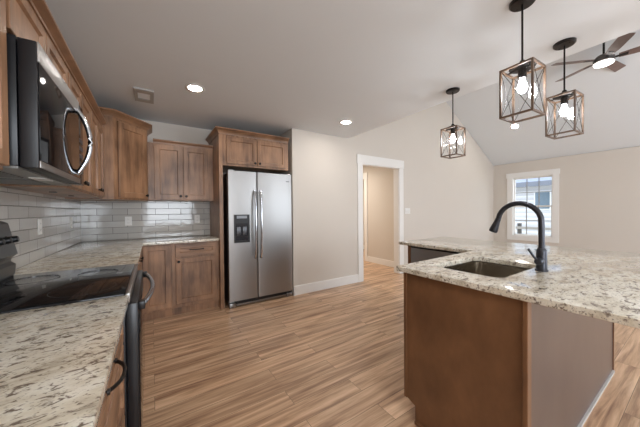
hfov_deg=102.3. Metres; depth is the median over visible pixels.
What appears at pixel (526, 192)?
grille
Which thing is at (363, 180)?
wall
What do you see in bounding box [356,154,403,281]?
door frame
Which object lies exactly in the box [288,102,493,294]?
wall
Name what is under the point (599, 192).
wall
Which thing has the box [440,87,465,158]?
pendant lantern
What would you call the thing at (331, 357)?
floor
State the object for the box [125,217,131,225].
wall outlet
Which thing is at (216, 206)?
panel
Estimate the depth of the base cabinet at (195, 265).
3.24 m
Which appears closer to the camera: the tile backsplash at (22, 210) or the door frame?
the tile backsplash at (22, 210)
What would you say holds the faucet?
on the countertop at (599, 284)
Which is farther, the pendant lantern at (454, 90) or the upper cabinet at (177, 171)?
the upper cabinet at (177, 171)
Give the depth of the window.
6.58 m
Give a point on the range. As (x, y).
(23, 292)
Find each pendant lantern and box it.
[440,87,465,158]
[499,0,545,123]
[545,37,583,139]
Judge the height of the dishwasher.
0.890 m
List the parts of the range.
control knob, control knob, control knob, trim, oven door, oven glass, door handle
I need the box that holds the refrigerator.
[223,169,292,308]
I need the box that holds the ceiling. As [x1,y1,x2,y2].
[45,0,639,165]
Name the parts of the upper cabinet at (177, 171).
door, crown molding, door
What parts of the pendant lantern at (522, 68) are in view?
rod, frame, bulb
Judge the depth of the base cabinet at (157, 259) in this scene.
3.03 m
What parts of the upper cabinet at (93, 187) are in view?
door, crown molding, door, door, door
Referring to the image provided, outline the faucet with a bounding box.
[489,201,548,271]
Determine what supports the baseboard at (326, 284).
attached to the wall at (445, 197)
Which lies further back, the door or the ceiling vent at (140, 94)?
the door
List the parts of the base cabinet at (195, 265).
drawer, door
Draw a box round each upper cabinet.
[0,0,8,169]
[0,59,106,197]
[6,0,73,85]
[65,106,151,201]
[147,138,212,201]
[206,126,288,173]
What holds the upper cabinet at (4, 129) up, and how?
attached to the wall
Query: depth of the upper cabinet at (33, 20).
1.17 m
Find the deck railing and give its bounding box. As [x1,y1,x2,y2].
[515,223,550,233]
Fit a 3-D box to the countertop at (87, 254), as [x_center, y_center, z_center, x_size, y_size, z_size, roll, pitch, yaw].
[-1.714,0.350,2.644,1.452,0.030,2.039,-1,1,-33]
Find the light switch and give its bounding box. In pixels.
[405,208,409,213]
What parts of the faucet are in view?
lever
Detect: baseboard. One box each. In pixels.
[294,274,358,295]
[363,245,393,266]
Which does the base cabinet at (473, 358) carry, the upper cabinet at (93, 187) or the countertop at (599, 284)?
the countertop at (599, 284)
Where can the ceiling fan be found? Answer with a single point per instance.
(607, 59)
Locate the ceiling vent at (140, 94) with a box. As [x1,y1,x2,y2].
[133,86,153,103]
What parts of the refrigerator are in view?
door, handle, handle, grille trim, door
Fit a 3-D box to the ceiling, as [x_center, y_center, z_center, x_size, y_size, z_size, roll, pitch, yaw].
[2.832,-1.952,2.419,9.120,1.440,7.610,-1,1,-33]
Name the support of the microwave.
attached to the upper cabinet at (33, 20)
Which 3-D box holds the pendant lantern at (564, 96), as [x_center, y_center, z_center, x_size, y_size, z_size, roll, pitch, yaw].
[1.820,-0.925,1.919,0.170,0.684,0.170,-1,1,-30]
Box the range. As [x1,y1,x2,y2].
[0,221,154,426]
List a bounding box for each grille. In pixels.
[515,207,538,233]
[521,178,551,204]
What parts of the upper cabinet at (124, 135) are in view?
crown molding, door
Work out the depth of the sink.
1.80 m
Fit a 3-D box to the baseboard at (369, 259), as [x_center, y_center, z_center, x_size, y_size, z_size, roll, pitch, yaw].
[0.577,1.129,6.275,4.000,0.130,2.737,-1,1,-33]
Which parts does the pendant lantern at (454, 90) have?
rod, frame, bulb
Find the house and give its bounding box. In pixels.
[515,177,551,235]
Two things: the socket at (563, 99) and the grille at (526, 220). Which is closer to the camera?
the socket at (563, 99)
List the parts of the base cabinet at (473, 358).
panel, panel, shoe molding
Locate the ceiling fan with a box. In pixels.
[551,32,639,81]
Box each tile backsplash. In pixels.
[0,187,80,268]
[81,201,209,241]
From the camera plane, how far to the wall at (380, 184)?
6.02 m
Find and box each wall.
[140,119,288,236]
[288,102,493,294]
[363,166,393,260]
[363,180,363,244]
[493,146,639,252]
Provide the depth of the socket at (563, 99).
1.91 m
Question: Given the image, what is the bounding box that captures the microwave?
[0,33,92,185]
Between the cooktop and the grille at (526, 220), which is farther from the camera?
the grille at (526, 220)
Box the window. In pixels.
[506,168,559,242]
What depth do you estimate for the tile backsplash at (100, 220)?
3.43 m
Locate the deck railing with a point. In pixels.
(519, 227)
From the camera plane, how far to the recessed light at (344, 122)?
3.59 m
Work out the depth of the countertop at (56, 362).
0.61 m
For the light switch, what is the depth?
5.27 m
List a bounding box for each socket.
[517,67,526,79]
[560,96,567,105]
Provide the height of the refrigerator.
1.815 m
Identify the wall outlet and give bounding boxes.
[38,219,41,234]
[70,217,72,227]
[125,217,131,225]
[194,215,199,222]
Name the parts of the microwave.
underside panel, door, trim, door glass, trim, control panel, handle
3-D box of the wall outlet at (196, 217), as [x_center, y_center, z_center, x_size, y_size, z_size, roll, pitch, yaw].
[-1.806,0.077,3.787,0.072,0.116,0.008,-1,1,-33]
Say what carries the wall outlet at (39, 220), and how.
attached to the tile backsplash at (22, 210)
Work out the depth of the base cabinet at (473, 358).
1.31 m
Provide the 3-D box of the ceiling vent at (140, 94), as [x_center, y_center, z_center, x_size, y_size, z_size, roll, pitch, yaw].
[-1.847,-1.236,2.704,0.170,0.018,0.340,-1,1,-33]
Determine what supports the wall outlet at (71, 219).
attached to the tile backsplash at (22, 210)
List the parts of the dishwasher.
dishwasher end panel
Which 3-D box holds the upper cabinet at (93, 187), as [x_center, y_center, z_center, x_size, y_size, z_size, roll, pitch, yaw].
[-2.001,-0.548,2.047,0.340,0.796,1.362,-1,1,-33]
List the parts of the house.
pane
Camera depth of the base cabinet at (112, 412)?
0.83 m
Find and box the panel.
[209,133,224,309]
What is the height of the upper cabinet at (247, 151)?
0.475 m
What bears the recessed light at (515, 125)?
in the ceiling
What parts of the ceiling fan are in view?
blade, blade, motor, blade, blade, blade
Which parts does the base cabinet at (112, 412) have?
drawer, handle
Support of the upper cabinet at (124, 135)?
attached to the wall
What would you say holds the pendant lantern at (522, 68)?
hanging from the ceiling
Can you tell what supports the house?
on the ground
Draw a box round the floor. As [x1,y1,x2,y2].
[142,249,639,426]
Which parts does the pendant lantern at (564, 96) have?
rod, frame, bulb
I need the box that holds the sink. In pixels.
[444,261,529,277]
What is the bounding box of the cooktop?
[0,264,134,313]
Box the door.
[363,172,367,260]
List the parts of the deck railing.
post, rail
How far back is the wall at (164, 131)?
3.67 m
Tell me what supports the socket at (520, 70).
attached to the pendant lantern at (522, 68)
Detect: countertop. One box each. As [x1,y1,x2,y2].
[0,295,128,426]
[14,235,218,274]
[396,237,639,328]
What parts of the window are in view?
frame, sash, sash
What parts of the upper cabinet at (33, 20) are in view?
door, crown molding, door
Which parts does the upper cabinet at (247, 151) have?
door, crown molding, frame, door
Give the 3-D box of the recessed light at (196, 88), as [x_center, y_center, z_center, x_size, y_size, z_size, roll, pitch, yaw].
[-1.244,-1.244,2.562,0.184,0.008,0.184,-1,1,-33]
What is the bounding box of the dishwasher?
[408,246,460,263]
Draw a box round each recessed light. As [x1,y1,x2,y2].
[185,83,204,92]
[339,120,352,124]
[510,123,519,128]
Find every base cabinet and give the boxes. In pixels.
[97,326,126,426]
[140,244,172,320]
[172,241,218,315]
[404,273,614,426]

